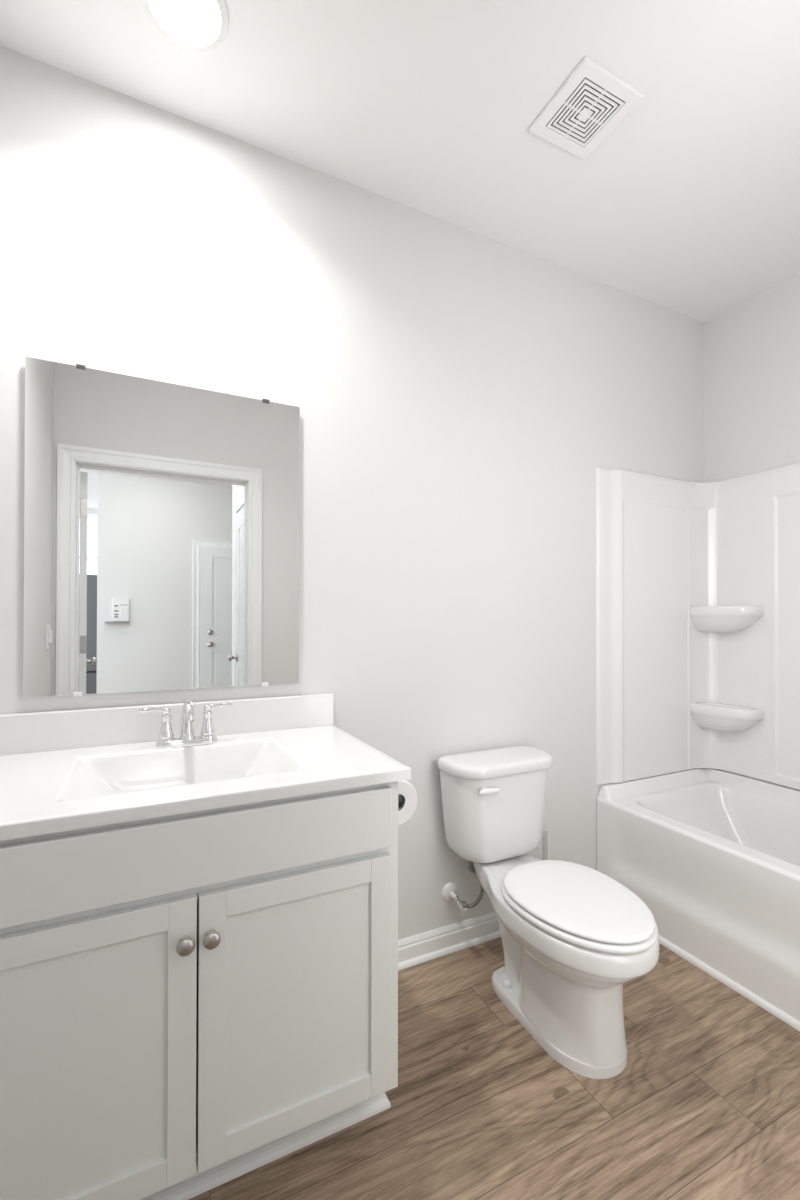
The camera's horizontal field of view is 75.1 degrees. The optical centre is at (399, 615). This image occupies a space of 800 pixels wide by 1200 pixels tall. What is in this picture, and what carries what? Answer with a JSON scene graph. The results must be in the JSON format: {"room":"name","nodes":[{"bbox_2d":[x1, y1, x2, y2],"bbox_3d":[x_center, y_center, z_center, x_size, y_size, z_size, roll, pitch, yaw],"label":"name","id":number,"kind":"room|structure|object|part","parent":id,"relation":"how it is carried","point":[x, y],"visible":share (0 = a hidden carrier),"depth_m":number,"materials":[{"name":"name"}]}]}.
{"room":"bathroom","nodes":[
{"label":"bathroom","id":0,"kind":"room"},
{"bbox_2d":[0,46,703,939],"bbox_3d":[0.186,-0.118,2.017,3.157,2.740,0.100,0,0,-26],"label":"wall","id":1,"kind":"structure","parent":0,"point":[461,394],"depth_m":1.85,"materials":[{"name":"white paint"}]},
{"bbox_2d":[23,356,299,697],"bbox_3d":[-0.660,-0.233,1.535,0.737,0.908,0.018,0,0,-26],"label":"wall mirror","id":2,"kind":"object","parent":1,"relation":"attached to","point":[161,519],"visible":1,"depth_m":1.51,"materials":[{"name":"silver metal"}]},
{"bbox_2d":[0,693,333,754],"bbox_3d":[-0.668,0.311,1.526,0.990,0.105,0.021,0,0,-26],"label":"backsplash","id":3,"kind":"structure","parent":1,"relation":"attached to","point":[31,732],"depth_m":1.48,"materials":[{"name":"white stone"}]},
{"bbox_2d":[398,911,500,970],"bbox_3d":[0.312,1.207,2.001,1.239,0.090,0.024,0,0,-26],"label":"baseboard","id":4,"kind":"structure","parent":1,"relation":"attached to","point":[433,944],"depth_m":1.93,"materials":[{"name":"white paint"}]},
{"bbox_2d":[442,861,483,914],"bbox_3d":[0.228,0.982,1.915,0.147,0.200,0.077,0,0,32],"label":"supply valve","id":5,"kind":"object","parent":1,"relation":"attached to","point":[449,891],"visible":0.82,"depth_m":1.90,"materials":[{"name":"white plastic"}]},
{"bbox_2d":[546,830,548,859],"bbox_3d":[0.603,1.064,2.121,0.012,0.378,0.012,0,0,-26],"label":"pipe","id":6,"kind":"object","parent":1,"relation":"attached to","point":[547,832],"visible":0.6,"depth_m":2.12,"materials":[{"name":"white plastic"}]},
{"bbox_2d":[0,0,799,322],"bbox_3d":[0.682,-1.564,-1.630,6.400,0.100,7.100,0,0,-26],"label":"ceiling","id":7,"kind":"structure","parent":0,"point":[689,206],"depth_m":1.52,"materials":[{"name":"white paint"}]},
{"bbox_2d":[141,0,228,51],"bbox_3d":[-0.527,-1.490,1.274,0.206,0.010,0.206,0,0,-26],"label":"recessed light","id":8,"kind":"object","parent":7,"relation":"in","point":[191,25],"visible":1,"depth_m":1.30,"materials":[{"name":"white plastic"}]},
{"bbox_2d":[529,56,643,159],"bbox_3d":[0.545,-1.484,1.535,0.227,0.014,0.227,0,0,-26],"label":"ceiling vent","id":9,"kind":"object","parent":7,"relation":"in","point":[592,101],"visible":1,"depth_m":1.52,"materials":[{"name":"white plastic"}]},
{"bbox_2d":[189,937,799,1199],"bbox_3d":[0.677,1.276,-1.650,6.400,0.100,7.100,0,0,-26],"label":"floor","id":10,"kind":"structure","parent":0,"point":[704,1104],"depth_m":1.31,"materials":[{"name":"brown wood"}]},
{"bbox_2d":[0,781,397,1199],"bbox_3d":[-0.541,0.818,1.259,0.988,0.855,0.605,0,0,-26],"label":"vanity cabinet","id":11,"kind":"object","parent":10,"relation":"on","point":[191,1003],"visible":0.98,"depth_m":1.02,"materials":[{"name":"white paint"}]},
{"bbox_3d":[-0.594,0.826,0.941,0.318,0.441,0.006,0,0,-26],"label":"panel","id":12,"kind":"part","parent":11,"relation":"part of","materials":[{"name":"white paint"}]},
{"bbox_3d":[-0.594,0.826,0.939,0.420,0.543,0.018,0,0,-26],"label":"door","id":13,"kind":"part","parent":11,"relation":"part of","materials":[{"name":"white paint"}]},
{"bbox_3d":[-0.413,0.634,1.002,0.034,0.034,0.030,0,0,-26],"label":"knob","id":14,"kind":"part","parent":11,"relation":"part of","materials":[{"name":"silver metal"}]},
{"bbox_3d":[-0.402,0.469,1.036,0.846,0.138,0.018,0,0,-26],"label":"drawer","id":15,"kind":"part","parent":11,"relation":"part of","materials":[{"name":"white paint"}]},
{"bbox_2d":[0,693,410,840],"bbox_3d":[-0.546,0.371,1.275,0.990,0.230,0.578,0,0,-26],"label":"countertop","id":16,"kind":"structure","parent":11,"relation":"on","point":[63,770],"depth_m":1.36,"materials":[{"name":"white stone"}]},
{"bbox_2d":[139,700,232,747],"bbox_3d":[-0.585,0.297,1.436,0.243,0.128,0.116,0,0,-26],"label":"faucet","id":17,"kind":"object","parent":16,"relation":"on","point":[166,739],"visible":1,"depth_m":1.44,"materials":[{"name":"silver metal"}]},
{"bbox_3d":[-0.675,0.259,1.422,0.068,0.016,0.012,0,0,-34],"label":"lever","id":18,"kind":"part","parent":17,"relation":"part of","materials":[{"name":"silver metal"}]},
{"bbox_3d":[-0.647,0.302,1.440,0.048,0.098,0.048,0,0,-26],"label":"handle","id":19,"kind":"part","parent":17,"relation":"part of","materials":[{"name":"silver metal"}]},
{"bbox_3d":[-0.583,0.292,1.433,0.043,0.118,0.111,0,0,-26],"label":"spout","id":20,"kind":"part","parent":17,"relation":"part of","materials":[{"name":"silver metal"}]},
{"bbox_3d":[-0.599,0.353,1.463,0.162,0.016,0.054,0,0,-26],"label":"plate","id":21,"kind":"part","parent":17,"relation":"part of","materials":[{"name":"silver metal"}]},
{"bbox_3d":[-0.550,0.302,1.488,0.048,0.098,0.048,0,0,-26],"label":"handle","id":22,"kind":"part","parent":17,"relation":"part of","materials":[{"name":"silver metal"}]},
{"bbox_3d":[-0.518,0.260,1.499,0.068,0.016,0.012,0,0,-19],"label":"lever","id":23,"kind":"part","parent":17,"relation":"part of","materials":[{"name":"silver metal"}]},
{"bbox_3d":[-0.371,0.635,1.023,0.034,0.034,0.030,0,0,-26],"label":"knob","id":24,"kind":"part","parent":11,"relation":"part of","materials":[{"name":"silver metal"}]},
{"bbox_3d":[-0.571,1.235,1.314,0.988,0.021,0.474,0,0,-26],"label":"toe moulding","id":25,"kind":"part","parent":11,"relation":"part of","materials":[{"name":"white paint"}]},
{"bbox_3d":[-0.212,0.828,1.127,0.422,0.543,0.018,0,0,-26],"label":"door","id":26,"kind":"part","parent":11,"relation":"part of","materials":[{"name":"white paint"}]},
{"bbox_3d":[-0.213,0.828,1.128,0.320,0.441,0.006,0,0,-26],"label":"panel","id":27,"kind":"part","parent":11,"relation":"part of","materials":[{"name":"white paint"}]},
{"bbox_2d":[398,794,404,807],"bbox_3d":[-0.059,0.502,1.460,0.093,0.048,0.155,0,0,-26],"label":"paper holder","id":28,"kind":"object","parent":11,"relation":"attached to","point":[401,799],"visible":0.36,"depth_m":1.41,"materials":[{"name":"black metal"}]},
{"bbox_2d":[398,780,417,825],"bbox_3d":[-0.028,0.512,1.463,0.125,0.125,0.102,0,0,-26],"label":"toilet paper roll","id":29,"kind":"object","parent":28,"relation":"on","point":[405,788],"visible":0.23,"depth_m":1.43,"materials":[{"name":"white paper"}]},
{"bbox_2d":[437,745,658,1078],"bbox_3d":[0.480,0.881,1.672,0.437,0.738,0.742,0,0,-26],"label":"toilet","id":30,"kind":"object","parent":10,"relation":"on","point":[572,934],"visible":1,"depth_m":1.54,"materials":[{"name":"white ceramic"}]},
{"bbox_3d":[0.301,0.595,1.770,0.077,0.028,0.030,0,0,-26],"label":"flush lever","id":31,"kind":"part","parent":30,"relation":"part of","materials":[{"name":"white plastic"}]},
{"bbox_3d":[0.362,0.711,1.914,0.418,0.309,0.193,0,0,-26],"label":"tank","id":32,"kind":"part","parent":30,"relation":"part of","materials":[{"name":"white ceramic"}]},
{"bbox_3d":[0.364,0.534,1.911,0.437,0.043,0.214,0,0,-26],"label":"tank lid","id":33,"kind":"part","parent":30,"relation":"part of","materials":[{"name":"white ceramic"}]},
{"bbox_3d":[0.477,1.058,1.642,0.376,0.383,0.688,0,0,-26],"label":"bowl","id":34,"kind":"part","parent":30,"relation":"part of","materials":[{"name":"white ceramic"}]},
{"bbox_3d":[0.526,0.833,1.545,0.358,0.017,0.459,0,0,-26],"label":"lid","id":35,"kind":"part","parent":30,"relation":"part of","materials":[{"name":"white plastic"}]},
{"bbox_3d":[0.526,0.855,1.545,0.372,0.021,0.473,0,0,-26],"label":"seat","id":36,"kind":"part","parent":30,"relation":"part of","materials":[{"name":"white plastic"}]},
{"bbox_2d":[597,768,799,1020],"bbox_3d":[1.531,0.998,1.769,0.742,0.509,1.514,0,0,-26],"label":"bathtub","id":37,"kind":"object","parent":10,"relation":"on","point":[713,855],"visible":0.94,"depth_m":1.96,"materials":[{"name":"white plastic"}]},
{"bbox_2d":[658,935,799,1030],"bbox_3d":[1.197,1.240,1.591,0.013,0.021,1.492,0,0,-26],"label":"trim","id":38,"kind":"structure","parent":37,"relation":"attached to","point":[759,1001],"depth_m":1.74,"materials":[{"name":"white paint"}]},
{"bbox_2d":[704,272,799,482],"bbox_3d":[1.941,-0.116,1.911,0.100,2.740,1.635,0,0,-26],"label":"wall","id":39,"kind":"structure","parent":0,"point":[752,348],"depth_m":2.42,"materials":[{"name":"white paint"}]},
{"bbox_2d":[596,463,799,789],"bbox_3d":[1.533,0.040,1.778,0.746,1.399,1.525,0,0,-26],"label":"tub surround","id":40,"kind":"object","parent":39,"relation":"attached to","point":[698,584],"visible":1,"depth_m":2.39,"materials":[{"name":"white plastic"}]},
{"bbox_3d":[1.136,0.044,2.412,0.590,1.399,0.038,0,0,-26],"label":"panel","id":41,"kind":"part","parent":40,"relation":"part of","materials":[{"name":"white plastic"}]},
{"bbox_2d":[690,606,763,631],"bbox_3d":[1.526,0.016,2.442,0.134,0.122,0.268,0,0,-26],"label":"shelf","id":42,"kind":"object","parent":40,"relation":"attached to","point":[702,618],"depth_m":2.40,"materials":[{"name":"white plastic"}]},
{"bbox_2d":[691,702,763,731],"bbox_3d":[1.525,0.483,2.438,0.134,0.122,0.268,0,0,-26],"label":"shelf","id":43,"kind":"object","parent":40,"relation":"attached to","point":[705,716],"depth_m":2.41,"materials":[{"name":"white plastic"}]},
{"bbox_3d":[1.537,0.045,2.442,0.156,1.399,0.324,0,0,-26],"label":"corner panel","id":44,"kind":"part","parent":40,"relation":"part of","materials":[{"name":"white plastic"}]},
{"bbox_3d":[1.930,0.041,1.790,0.024,1.399,1.191,0,0,-26],"label":"panel","id":45,"kind":"part","parent":40,"relation":"part of","materials":[{"name":"white plastic"}]}
]}

